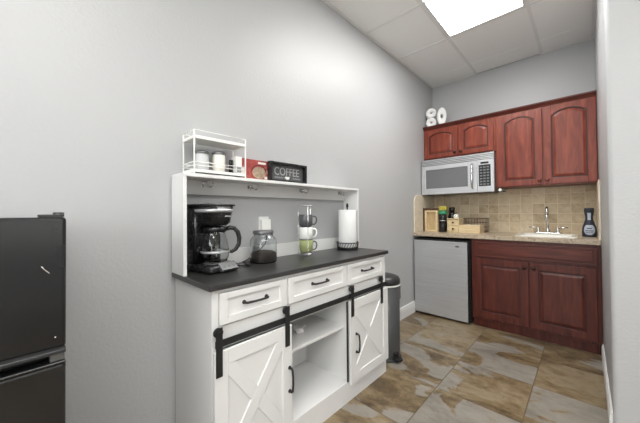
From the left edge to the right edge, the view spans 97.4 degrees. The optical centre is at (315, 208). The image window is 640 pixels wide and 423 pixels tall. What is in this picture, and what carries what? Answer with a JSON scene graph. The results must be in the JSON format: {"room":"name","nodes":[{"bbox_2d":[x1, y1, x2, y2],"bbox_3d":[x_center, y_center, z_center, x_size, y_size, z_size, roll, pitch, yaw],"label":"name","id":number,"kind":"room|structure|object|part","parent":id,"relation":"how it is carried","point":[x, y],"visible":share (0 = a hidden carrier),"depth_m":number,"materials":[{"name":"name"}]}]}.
{"room":"office break room","nodes":[
{"label":"office break room","id":0,"kind":"room"},
{"bbox_2d":[0,0,432,422],"bbox_3d":[-0.636,-0.269,1.515,0.120,2.889,6.457,-1,-1,44],"label":"wall","id":1,"kind":"structure","parent":0,"point":[99,99],"depth_m":1.32,"materials":[{"name":"grey paint"}]},
{"bbox_2d":[258,217,268,229],"bbox_3d":[-0.323,0.106,1.741,0.006,0.116,0.074,-1,-1,44],"label":"wall outlet","id":2,"kind":"object","parent":1,"relation":"attached to","point":[259,218],"visible":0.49,"depth_m":1.72,"materials":[{"name":"white plastic"}]},
{"bbox_2d":[260,219,270,229],"bbox_3d":[-0.310,0.097,1.730,0.028,0.066,0.066,-1,-1,44],"label":"plug adapter","id":3,"kind":"object","parent":2,"relation":"attached to","point":[265,224],"visible":0.96,"depth_m":1.71,"materials":[{"name":"white plastic"}]},
{"bbox_2d":[400,301,414,320],"bbox_3d":[0.683,1.119,2.763,0.013,0.125,1.317,-1,-1,44],"label":"baseboard","id":4,"kind":"structure","parent":1,"relation":"attached to","point":[408,309],"depth_m":3.09,"materials":[{"name":"white"}]},
{"bbox_2d":[414,195,434,231],"bbox_3d":[1.355,0.053,3.488,0.012,0.437,0.610,-1,-1,44],"label":"backsplash","id":5,"kind":"structure","parent":1,"relation":"attached to","point":[420,201],"depth_m":3.38,"materials":[{"name":"beige tile"}]},
{"bbox_2d":[322,0,595,87],"bbox_3d":[0.911,-1.705,0.039,4.400,0.123,6.417,-1,-1,44],"label":"ceiling","id":6,"kind":"structure","parent":0,"point":[405,29],"depth_m":2.61,"materials":[{"name":"white tile"}]},
{"bbox_2d":[419,0,525,37],"bbox_3d":[1.052,-1.650,2.016,0.586,0.062,1.196,-1,-1,44],"label":"ceiling light","id":7,"kind":"object","parent":6,"relation":"attached to","point":[454,17],"visible":1,"depth_m":2.31,"materials":[{"name":"white plastic"}]},
{"bbox_2d":[323,310,608,422],"bbox_3d":[0.936,1.192,-0.001,4.400,0.100,6.417,-1,-1,44],"label":"floor","id":8,"kind":"structure","parent":0,"point":[450,370],"depth_m":1.89,"materials":[{"name":"tile"}]},
{"bbox_2d":[0,212,65,422],"bbox_3d":[-0.973,0.589,0.667,0.480,1.156,0.533,-1,-1,44],"label":"refrigerator","id":9,"kind":"object","parent":8,"relation":"on","point":[32,249],"visible":1,"depth_m":0.66,"materials":[{"name":"black metal"}]},
{"bbox_2d":[0,358,65,422],"bbox_3d":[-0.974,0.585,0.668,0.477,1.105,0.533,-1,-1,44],"label":"door","id":10,"kind":"structure","parent":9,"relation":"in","point":[32,390],"depth_m":0.66,"materials":[{"name":"black metal"}]},
{"bbox_3d":[-0.828,0.182,0.530,0.048,0.324,0.533,-1,-1,44],"label":"freezer door","id":11,"kind":"part","parent":9,"relation":"part of","materials":[{"name":"black metal"}]},
{"bbox_3d":[-0.816,0.347,0.518,0.040,0.014,0.530,-1,-1,44],"label":"door handle","id":12,"kind":"part","parent":9,"relation":"part of","materials":[{"name":"black metal"}]},
{"bbox_2d":[172,172,387,422],"bbox_3d":[-0.067,0.505,1.675,0.428,1.336,1.346,-1,-1,44],"label":"sideboard","id":13,"kind":"object","parent":8,"relation":"on","point":[240,357],"visible":0.98,"depth_m":1.36,"materials":[{"name":"white paint"}]},
{"bbox_2d":[187,204,241,273],"bbox_3d":[-0.501,0.138,1.395,0.230,0.320,0.196,-1,-1,32],"label":"coffee maker","id":14,"kind":"object","parent":13,"relation":"on","point":[208,250],"visible":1,"depth_m":1.34,"materials":[{"name":"black plastic"}]},
{"bbox_3d":[-0.564,0.127,1.420,0.072,0.276,0.160,-1,-1,32],"label":"water tank","id":15,"kind":"part","parent":14,"relation":"part of","materials":[{"name":"black plastic"}]},
{"bbox_3d":[-0.521,-0.017,1.394,0.200,0.010,0.172,-1,-1,32],"label":"lid","id":16,"kind":"part","parent":14,"relation":"part of","materials":[{"name":"black plastic"}]},
{"bbox_2d":[192,206,232,225],"bbox_3d":[-0.511,0.034,1.388,0.178,0.092,0.160,-1,-1,32],"label":"basket","id":17,"kind":"object","parent":14,"relation":"on","point":[201,215],"depth_m":1.32,"materials":[{"name":"black plastic"}]},
{"bbox_3d":[-0.493,0.099,1.376,0.106,0.028,0.106,-1,-1,32],"label":"carafe lid","id":18,"kind":"part","parent":14,"relation":"part of","materials":[{"name":"black plastic"}]},
{"bbox_3d":[-0.492,0.262,1.373,0.116,0.004,0.116,-1,-1,32],"label":"warming plate","id":19,"kind":"part","parent":14,"relation":"part of","materials":[{"name":"grey plastic"}]},
{"bbox_3d":[-0.423,0.274,1.347,0.047,0.038,0.097,-1,-1,32],"label":"control panel","id":20,"kind":"part","parent":14,"relation":"part of","materials":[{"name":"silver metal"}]},
{"bbox_3d":[-0.415,0.152,1.413,0.083,0.140,0.024,0,-1,-27],"label":"carafe handle","id":21,"kind":"part","parent":14,"relation":"part of","materials":[{"name":"black plastic"}]},
{"bbox_2d":[183,129,245,177],"bbox_3d":[-0.513,-0.265,1.438,0.133,0.206,0.276,-1,-1,44],"label":"wire rack","id":22,"kind":"object","parent":13,"relation":"on","point":[194,139],"visible":0.77,"depth_m":1.39,"materials":[{"name":"white metal"}]},
{"bbox_3d":[-0.652,-0.265,1.384,0.006,0.206,0.006,-1,-1,44],"label":"post","id":23,"kind":"part","parent":22,"relation":"part of","materials":[{"name":"white metal"}]},
{"bbox_3d":[-0.561,-0.267,1.296,0.006,0.206,0.006,-1,-1,44],"label":"post","id":24,"kind":"part","parent":22,"relation":"part of","materials":[{"name":"white metal"}]},
{"bbox_2d":[195,150,208,169],"bbox_3d":[-0.563,-0.233,1.394,0.066,0.110,0.066,-1,-1,44],"label":"canister","id":25,"kind":"object","parent":22,"relation":"on","point":[201,155],"visible":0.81,"depth_m":1.37,"materials":[{"name":"white ceramic"}]},
{"bbox_3d":[-0.563,-0.279,1.394,0.066,0.018,0.066,-1,-1,44],"label":"lid","id":26,"kind":"part","parent":25,"relation":"part of","materials":[{"name":"silver metal"}]},
{"bbox_2d":[183,134,244,150],"bbox_3d":[-0.514,-0.335,1.439,0.130,0.014,0.273,-1,-1,44],"label":"shelf","id":27,"kind":"object","parent":22,"relation":"on","point":[199,140],"depth_m":1.41,"materials":[{"name":"white metal"}]},
{"bbox_3d":[-0.514,-0.366,1.439,0.131,0.004,0.274,-1,-1,44],"label":"railing","id":28,"kind":"part","parent":22,"relation":"part of","materials":[{"name":"white metal"}]},
{"bbox_3d":[-0.513,-0.218,1.437,0.131,0.004,0.274,-1,-1,44],"label":"railing","id":29,"kind":"part","parent":22,"relation":"part of","materials":[{"name":"white metal"}]},
{"bbox_3d":[-0.513,-0.202,1.437,0.131,0.004,0.274,-1,-1,44],"label":"railing","id":30,"kind":"part","parent":22,"relation":"part of","materials":[{"name":"white metal"}]},
{"bbox_2d":[183,169,244,176],"bbox_3d":[-0.512,-0.177,1.437,0.130,0.014,0.273,-1,-1,44],"label":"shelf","id":31,"kind":"object","parent":22,"relation":"on","point":[201,171],"depth_m":1.38,"materials":[{"name":"white metal"}]},
{"bbox_2d":[212,151,225,171],"bbox_3d":[-0.501,-0.236,1.452,0.068,0.116,0.068,-1,-1,44],"label":"canister","id":32,"kind":"object","parent":22,"relation":"on","point":[218,157],"visible":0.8,"depth_m":1.43,"materials":[{"name":"white ceramic"}]},
{"bbox_3d":[-0.501,-0.285,1.453,0.068,0.018,0.068,-1,-1,44],"label":"lid","id":33,"kind":"part","parent":32,"relation":"part of","materials":[{"name":"silver metal"}]},
{"bbox_2d":[229,160,232,172],"bbox_3d":[-0.448,-0.217,1.484,0.015,0.080,0.017,-1,-1,44],"label":"bottle","id":34,"kind":"object","parent":22,"relation":"on","point":[230,161],"visible":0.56,"depth_m":1.48,"materials":[{"name":"black plastic"}]},
{"bbox_2d":[231,156,241,172],"bbox_3d":[-0.425,-0.227,1.509,0.051,0.100,0.034,-1,-1,44],"label":"box","id":35,"kind":"object","parent":22,"relation":"on","point":[237,161],"visible":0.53,"depth_m":1.49,"materials":[{"name":"white cardboard"}]},
{"bbox_3d":[-0.374,-0.266,1.491,0.006,0.206,0.006,-1,-1,44],"label":"post","id":36,"kind":"part","parent":22,"relation":"part of","materials":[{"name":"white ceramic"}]},
{"bbox_2d":[238,257,251,266],"bbox_3d":[-0.361,0.216,1.595,0.114,0.173,0.273,-1,-1,15],"label":"power cord","id":37,"kind":"object","parent":13,"relation":"on","point":[246,264],"visible":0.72,"depth_m":1.47,"materials":[{"name":"black plastic"}]},
{"bbox_3d":[-0.269,0.400,1.239,0.027,0.126,0.340,-1,-1,44],"label":"drawer","id":38,"kind":"part","parent":13,"relation":"part of","materials":[{"name":"white paint"}]},
{"bbox_3d":[-0.255,0.811,1.220,0.016,0.505,0.393,-1,-1,44],"label":"barn door","id":39,"kind":"part","parent":13,"relation":"part of","materials":[{"name":"white paint"}]},
{"bbox_2d":[241,158,266,179],"bbox_3d":[-0.361,-0.219,1.620,0.069,0.116,0.197,-1,-1,44],"label":"box","id":40,"kind":"object","parent":13,"relation":"on","point":[255,169],"visible":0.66,"depth_m":1.59,"materials":[{"name":"red cardboard"}]},
{"bbox_3d":[-0.255,0.396,1.225,0.032,0.018,0.133,-1,-1,44],"label":"drawer pull","id":41,"kind":"part","parent":13,"relation":"part of","materials":[{"name":"black metal"}]},
{"bbox_2d":[250,230,276,263],"bbox_3d":[-0.300,0.213,1.605,0.152,0.181,0.152,-1,-1,44],"label":"glass jar","id":42,"kind":"object","parent":13,"relation":"on","point":[263,245],"visible":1,"depth_m":1.54,"materials":[{"name":"clear glass"}]},
{"bbox_2d":[172,172,358,191],"bbox_3d":[-0.176,-0.152,1.783,0.142,0.017,1.344,-1,-1,44],"label":"shelf","id":43,"kind":"object","parent":13,"relation":"attached to","point":[196,178],"depth_m":1.59,"materials":[{"name":"white paint"}]},
{"bbox_3d":[-0.221,-0.106,1.826,0.014,0.072,1.310,-1,-1,44],"label":"rail","id":44,"kind":"part","parent":13,"relation":"part of","materials":[{"name":"white paint"}]},
{"bbox_2d":[172,248,387,291],"bbox_3d":[-0.081,0.314,1.689,0.395,0.022,1.346,-1,-1,44],"label":"countertop","id":45,"kind":"structure","parent":13,"relation":"on","point":[286,265],"depth_m":1.42,"materials":[{"name":"black wood"}]},
{"bbox_3d":[-0.219,0.265,1.822,0.012,0.082,1.310,-1,-1,44],"label":"rail","id":46,"kind":"part","parent":13,"relation":"part of","materials":[{"name":"white paint"}]},
{"bbox_2d":[267,161,306,183],"bbox_3d":[-0.171,-0.220,1.742,0.035,0.118,0.292,-1,-1,44],"label":"coffee sign","id":47,"kind":"object","parent":13,"relation":"on","point":[276,171],"visible":0.95,"depth_m":1.74,"materials":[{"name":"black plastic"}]},
{"bbox_3d":[-0.182,-0.220,1.752,0.006,0.094,0.268,-1,-1,44],"label":"sign panel","id":48,"kind":"part","parent":47,"relation":"part of","materials":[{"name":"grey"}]},
{"bbox_3d":[-0.115,0.814,1.333,0.032,0.128,0.018,-1,-1,44],"label":"door pull","id":49,"kind":"part","parent":13,"relation":"part of","materials":[{"name":"black metal"}]},
{"bbox_2d":[293,324,305,333],"bbox_3d":[-0.095,0.699,1.631,0.074,0.036,0.075,0,-1,-1],"label":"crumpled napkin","id":50,"kind":"object","parent":13,"relation":"on","point":[299,329],"visible":1,"depth_m":1.61,"materials":[{"name":"white paper"}]},
{"bbox_3d":[0.057,0.533,1.558,0.019,0.028,1.298,-1,-1,44],"label":"sliding rail","id":51,"kind":"part","parent":13,"relation":"part of","materials":[{"name":"black metal"}]},
{"bbox_2d":[297,205,313,255],"bbox_3d":[-0.062,0.141,1.850,0.106,0.325,0.113,-1,-1,44],"label":"stand","id":52,"kind":"object","parent":13,"relation":"on","point":[299,205],"visible":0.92,"depth_m":1.82,"materials":[{"name":"silver metal"}]},
{"bbox_2d":[299,239,316,252],"bbox_3d":[-0.058,0.244,1.848,0.098,0.082,0.103,-1,-1,44],"label":"mug","id":53,"kind":"object","parent":52,"relation":"on","point":[305,246],"visible":0.95,"depth_m":1.81,"materials":[{"name":"green ceramic"}]},
{"bbox_2d":[299,227,316,239],"bbox_3d":[-0.059,0.161,1.849,0.098,0.082,0.103,-1,-1,44],"label":"mug","id":54,"kind":"object","parent":53,"relation":"on","point":[305,233],"visible":0.97,"depth_m":1.81,"materials":[{"name":"white ceramic"}]},
{"bbox_2d":[299,215,316,226],"bbox_3d":[-0.059,0.079,1.850,0.098,0.082,0.103,-1,-1,44],"label":"mug","id":55,"kind":"object","parent":54,"relation":"on","point":[304,220],"visible":0.98,"depth_m":1.81,"materials":[{"name":"grey ceramic"}]},
{"bbox_2d":[290,314,343,352],"bbox_3d":[-0.112,0.727,1.675,0.334,0.017,0.473,-1,-1,44],"label":"shelf","id":56,"kind":"object","parent":13,"relation":"attached to","point":[318,326],"depth_m":1.68,"materials":[{"name":"white paint"}]},
{"bbox_3d":[0.018,0.402,1.537,0.027,0.126,0.456,-1,-1,44],"label":"drawer","id":57,"kind":"part","parent":13,"relation":"part of","materials":[{"name":"white paint"}]},
{"bbox_3d":[0.032,0.397,1.524,0.032,0.018,0.133,-1,-1,44],"label":"drawer pull","id":58,"kind":"part","parent":13,"relation":"part of","materials":[{"name":"black metal"}]},
{"bbox_2d":[336,203,358,249],"bbox_3d":[0.240,0.132,2.138,0.171,0.349,0.171,-1,-1,44],"label":"paper towel holder","id":59,"kind":"object","parent":13,"relation":"on","point":[347,206],"visible":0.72,"depth_m":2.08,"materials":[{"name":"black metal"}]},
{"bbox_2d":[338,210,356,247],"bbox_3d":[0.240,0.148,2.137,0.135,0.279,0.135,-1,-1,44],"label":"paper towel roll","id":60,"kind":"object","parent":59,"relation":"on","point":[347,218],"visible":0.91,"depth_m":2.08,"materials":[{"name":"white paper"}]},
{"bbox_2d":[336,241,358,248],"bbox_3d":[0.241,0.274,2.136,0.171,0.047,0.171,-1,-1,44],"label":"basket","id":61,"kind":"object","parent":59,"relation":"on","point":[337,242],"depth_m":2.07,"materials":[{"name":"black metal"}]},
{"bbox_3d":[0.261,0.826,1.724,0.032,0.128,0.018,-1,-1,44],"label":"door pull","id":62,"kind":"part","parent":13,"relation":"part of","materials":[{"name":"black metal"}]},
{"bbox_3d":[0.333,0.404,1.866,0.027,0.126,0.421,-1,-1,44],"label":"drawer","id":63,"kind":"part","parent":13,"relation":"part of","materials":[{"name":"white paint"}]},
{"bbox_3d":[0.359,0.815,1.860,0.016,0.505,0.442,-1,-1,44],"label":"barn door","id":64,"kind":"part","parent":13,"relation":"part of","materials":[{"name":"white paint"}]},
{"bbox_2d":[385,272,402,362],"bbox_3d":[0.571,0.850,2.254,0.287,0.652,0.251,-1,-1,44],"label":"trash can","id":65,"kind":"object","parent":8,"relation":"on","point":[393,281],"visible":0.38,"depth_m":2.16,"materials":[{"name":"grey metal"}]},
{"bbox_3d":[0.553,0.559,2.270,0.248,0.070,0.248,-1,-1,44],"label":"lid","id":66,"kind":"part","parent":65,"relation":"part of","materials":[{"name":"grey plastic"}]},
{"bbox_2d":[414,236,473,322],"bbox_3d":[1.541,0.756,3.235,0.574,0.850,0.592,-1,-1,44],"label":"mini fridge","id":67,"kind":"object","parent":8,"relation":"on","point":[443,265],"visible":0.91,"depth_m":2.99,"materials":[{"name":"silver metal"}]},
{"bbox_3d":[1.349,0.341,3.049,0.566,0.014,0.038,-1,-1,44],"label":"door trim","id":68,"kind":"part","parent":67,"relation":"part of","materials":[{"name":"black plastic"}]},
{"bbox_3d":[1.552,0.748,2.851,0.010,0.808,0.038,-1,-1,44],"label":"door edge trim","id":69,"kind":"part","parent":67,"relation":"part of","materials":[{"name":"black plastic"}]},
{"bbox_2d":[471,239,602,354],"bbox_3d":[2.107,0.732,2.725,0.922,0.875,0.662,-1,-1,44],"label":"base cabinet","id":70,"kind":"object","parent":8,"relation":"on","point":[548,292],"visible":0.99,"depth_m":2.46,"materials":[{"name":"brown wood"}]},
{"bbox_3d":[1.749,0.772,2.666,0.436,0.574,0.020,-1,-1,44],"label":"door","id":71,"kind":"part","parent":70,"relation":"part of","materials":[{"name":"brown wood"}]},
{"bbox_2d":[413,231,600,244],"bbox_3d":[1.894,0.280,2.949,1.526,0.038,0.639,-1,-1,44],"label":"countertop","id":72,"kind":"structure","parent":70,"relation":"on","point":[510,236],"depth_m":2.64,"materials":[{"name":"beige stone"}]},
{"bbox_2d":[423,208,438,230],"bbox_3d":[1.392,0.130,3.390,0.171,0.280,0.071,-1,-1,44],"label":"cutting board","id":73,"kind":"object","parent":72,"relation":"on","point":[424,209],"visible":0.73,"depth_m":3.41,"materials":[{"name":"brown wood"}]},
{"bbox_2d":[425,210,438,231],"bbox_3d":[1.391,0.145,3.373,0.150,0.250,0.045,-1,-1,44],"label":"wooden tray","id":74,"kind":"object","parent":72,"relation":"on","point":[431,216],"visible":0.9,"depth_m":3.38,"materials":[{"name":"brown wood"}]},
{"bbox_2d":[427,212,435,229],"bbox_3d":[1.399,0.145,3.382,0.110,0.210,0.008,-1,-1,44],"label":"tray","id":75,"kind":"object","parent":74,"relation":"on","point":[431,218],"depth_m":3.38,"materials":[{"name":"brown wood"}]},
{"bbox_2d":[438,210,447,231],"bbox_3d":[1.492,0.143,3.300,0.100,0.250,0.100,-1,-1,44],"label":"coffee canister","id":76,"kind":"object","parent":72,"relation":"on","point":[442,213],"visible":1,"depth_m":3.27,"materials":[{"name":"black plastic"}]},
{"bbox_2d":[439,206,446,209],"bbox_3d":[1.495,-0.007,3.304,0.080,0.050,0.048,-1,-1,44],"label":"packet","id":77,"kind":"object","parent":76,"relation":"on","point":[440,207],"visible":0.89,"depth_m":3.28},
{"bbox_3d":[1.492,0.041,3.302,0.100,0.046,0.100,-1,-1,44],"label":"lid","id":78,"kind":"part","parent":76,"relation":"part of","materials":[{"name":"green plastic"}]},
{"bbox_2d":[447,218,483,233],"bbox_3d":[1.658,0.186,3.127,0.334,0.156,0.170,-1,-1,44],"label":"organizer","id":79,"kind":"object","parent":72,"relation":"on","point":[455,225],"visible":0.99,"depth_m":3.11,"materials":[{"name":"beige wood"}]},
{"bbox_2d":[448,207,454,217],"bbox_3d":[1.633,0.124,3.366,0.092,0.287,0.092,-1,-1,44],"label":"bottle","id":80,"kind":"object","parent":79,"relation":"on","point":[451,209],"visible":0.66,"depth_m":3.34,"materials":[{"name":"black plastic"}]},
{"bbox_3d":[1.569,0.157,3.179,0.106,0.060,0.099,-1,-1,44],"label":"drawer","id":81,"kind":"part","parent":79,"relation":"part of","materials":[{"name":"brown wood"}]},
{"bbox_3d":[1.569,0.226,3.178,0.106,0.060,0.099,-1,-1,44],"label":"drawer","id":82,"kind":"part","parent":79,"relation":"part of","materials":[{"name":"brown wood"}]},
{"bbox_2d":[464,218,488,232],"bbox_3d":[1.833,0.184,3.220,0.235,0.160,0.144,-1,-1,44],"label":"wire basket","id":83,"kind":"object","parent":72,"relation":"on","point":[465,221],"visible":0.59,"depth_m":3.19,"materials":[{"name":"brown metal"}]},
{"bbox_2d":[515,233,578,237],"bbox_3d":[2.178,0.324,2.652,0.436,0.160,0.431,-1,-1,44],"label":"sink","id":84,"kind":"object","parent":72,"relation":"in","point":[520,234],"visible":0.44,"depth_m":2.67,"materials":[{"name":"white ceramic"}]},
{"bbox_2d":[529,206,567,233],"bbox_3d":[2.264,0.109,2.751,0.301,0.270,0.139,-1,-1,44],"label":"faucet","id":85,"kind":"object","parent":72,"relation":"on","point":[547,231],"visible":1,"depth_m":2.75,"materials":[{"name":"silver metal"}]},
{"bbox_3d":[2.266,0.103,2.753,0.040,0.258,0.130,-1,-1,44],"label":"spout","id":86,"kind":"part","parent":85,"relation":"part of","materials":[{"name":"silver metal"}]},
{"bbox_3d":[2.298,0.238,2.783,0.220,0.012,0.044,-1,-1,44],"label":"plate","id":87,"kind":"part","parent":85,"relation":"part of","materials":[{"name":"silver metal"}]},
{"bbox_3d":[2.373,0.203,2.711,0.092,0.056,0.032,-1,-1,44],"label":"lever handle","id":88,"kind":"part","parent":85,"relation":"part of","materials":[{"name":"silver metal"}]},
{"bbox_2d":[582,208,596,236],"bbox_3d":[2.437,0.121,2.505,0.100,0.256,0.073,-1,-1,44],"label":"bottle","id":89,"kind":"object","parent":72,"relation":"on","point":[589,229],"visible":1,"depth_m":2.49,"materials":[{"name":"grey plastic"}]},
{"bbox_3d":[1.908,0.392,2.516,0.865,0.140,0.020,-1,-1,44],"label":"drawer","id":90,"kind":"part","parent":70,"relation":"part of","materials":[{"name":"brown wood"}]},
{"bbox_3d":[2.067,0.766,2.361,0.422,0.574,0.020,-1,-1,44],"label":"door","id":91,"kind":"part","parent":70,"relation":"part of","materials":[{"name":"brown wood"}]},
{"bbox_2d":[432,39,596,232],"bbox_3d":[2.152,-0.269,3.231,1.530,2.889,0.120,-1,-1,44],"label":"wall","id":92,"kind":"structure","parent":0,"point":[570,70],"depth_m":3.06,"materials":[{"name":"grey paint"}]},
{"bbox_2d":[424,117,495,160],"bbox_3d":[1.711,-0.786,3.329,0.764,0.363,0.350,-1,-1,44],"label":"upper cabinet","id":93,"kind":"object","parent":92,"relation":"attached to","point":[475,137],"visible":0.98,"depth_m":3.19,"materials":[{"name":"brown wood"}]},
{"bbox_3d":[1.490,-0.783,3.356,0.372,0.341,0.020,-1,-1,44],"label":"door","id":94,"kind":"part","parent":93,"relation":"part of","materials":[{"name":"brown wood"}]},
{"bbox_2d":[421,151,501,195],"bbox_3d":[1.679,-0.380,3.281,0.760,0.416,0.442,-1,-1,44],"label":"microwave","id":95,"kind":"object","parent":93,"relation":"attached to","point":[473,173],"visible":1,"depth_m":3.12,"materials":[{"name":"silver metal"}]},
{"bbox_3d":[1.514,-0.342,3.221,0.604,0.341,0.030,-1,-1,44],"label":"door","id":96,"kind":"part","parent":95,"relation":"part of","materials":[{"name":"metal"}]},
{"bbox_3d":[1.701,-0.177,3.300,0.700,0.012,0.304,-1,-1,44],"label":"underside panel","id":97,"kind":"part","parent":95,"relation":"part of","materials":[{"name":"black plastic"}]},
{"bbox_3d":[1.674,-0.353,3.016,0.024,0.284,0.053,-1,-1,44],"label":"door handle","id":98,"kind":"part","parent":95,"relation":"part of","materials":[{"name":"silver metal"}]},
{"bbox_3d":[1.789,-0.347,2.957,0.154,0.341,0.030,-1,-1,44],"label":"control panel","id":99,"kind":"part","parent":95,"relation":"part of","materials":[{"name":"metal"}]},
{"bbox_3d":[1.760,-0.788,3.097,0.340,0.341,0.020,-1,-1,44],"label":"door","id":100,"kind":"part","parent":93,"relation":"part of","materials":[{"name":"brown wood"}]},
{"bbox_2d":[423,90,595,131],"bbox_3d":[1.990,-0.995,3.077,1.525,0.044,0.328,-1,-1,44],"label":"crown molding","id":101,"kind":"structure","parent":93,"relation":"attached to","point":[589,93],"depth_m":2.83,"materials":[{"name":"brown wood"}]},
{"bbox_2d":[426,118,435,126],"bbox_3d":[1.435,-1.061,3.507,0.116,0.116,0.110,-1,-1,17],"label":"paper roll","id":102,"kind":"object","parent":101,"relation":"on","point":[431,121],"visible":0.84,"depth_m":3.46,"materials":[{"name":"white paper"}]},
{"bbox_2d":[426,108,435,119],"bbox_3d":[1.434,-1.178,3.509,0.116,0.116,0.110,-1,-1,17],"label":"paper roll","id":103,"kind":"object","parent":102,"relation":"on","point":[430,113],"visible":0.94,"depth_m":3.46,"materials":[{"name":"white paper"}]},
{"bbox_2d":[437,108,446,123],"bbox_3d":[1.532,-1.110,3.422,0.104,0.210,0.120,-1,-1,23],"label":"paper roll","id":104,"kind":"object","parent":101,"relation":"on","point":[441,112],"visible":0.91,"depth_m":3.37,"materials":[{"name":"white paper"}]},
{"bbox_2d":[435,185,596,234],"bbox_3d":[2.110,0.023,3.180,1.505,0.477,0.010,-1,-1,44],"label":"backsplash","id":105,"kind":"structure","parent":92,"relation":"attached to","point":[512,210],"depth_m":3.02,"materials":[{"name":"tile"}]},
{"bbox_2d":[495,96,597,188],"bbox_3d":[2.263,-0.603,2.799,0.757,0.752,0.350,-1,-1,44],"label":"upper cabinet","id":106,"kind":"object","parent":92,"relation":"attached to","point":[552,145],"visible":0.99,"depth_m":2.66,"materials":[{"name":"brown wood"}]},
{"bbox_3d":[2.044,-0.599,2.823,0.358,0.732,0.020,-1,-1,44],"label":"door","id":107,"kind":"part","parent":106,"relation":"part of","materials":[{"name":"brown wood"}]},
{"bbox_3d":[2.311,-0.605,2.567,0.356,0.732,0.020,-1,-1,44],"label":"door","id":108,"kind":"part","parent":106,"relation":"part of","materials":[{"name":"brown wood"}]},
{"bbox_2d":[594,0,639,422],"bbox_3d":[3.093,-0.305,1.178,2.670,2.889,1.782,-1,-1,44],"label":"wall","id":109,"kind":"structure","parent":0,"point":[617,22],"depth_m":1.43,"materials":[{"name":"grey paint"}]},
{"bbox_2d":[596,180,600,239],"bbox_3d":[2.450,0.010,2.438,0.012,0.477,0.610,-1,-1,44],"label":"trim","id":110,"kind":"structure","parent":109,"relation":"attached to","point":[598,203],"depth_m":2.22,"materials":[{"name":"beige tile"}]},
{"bbox_2d":[601,344,612,422],"bbox_3d":[1.896,1.109,1.836,0.013,0.100,1.038,-1,-1,44],"label":"baseboard","id":111,"kind":"structure","parent":109,"relation":"attached to","point":[606,380],"depth_m":1.69,"materials":[{"name":"white wood"}]}
]}

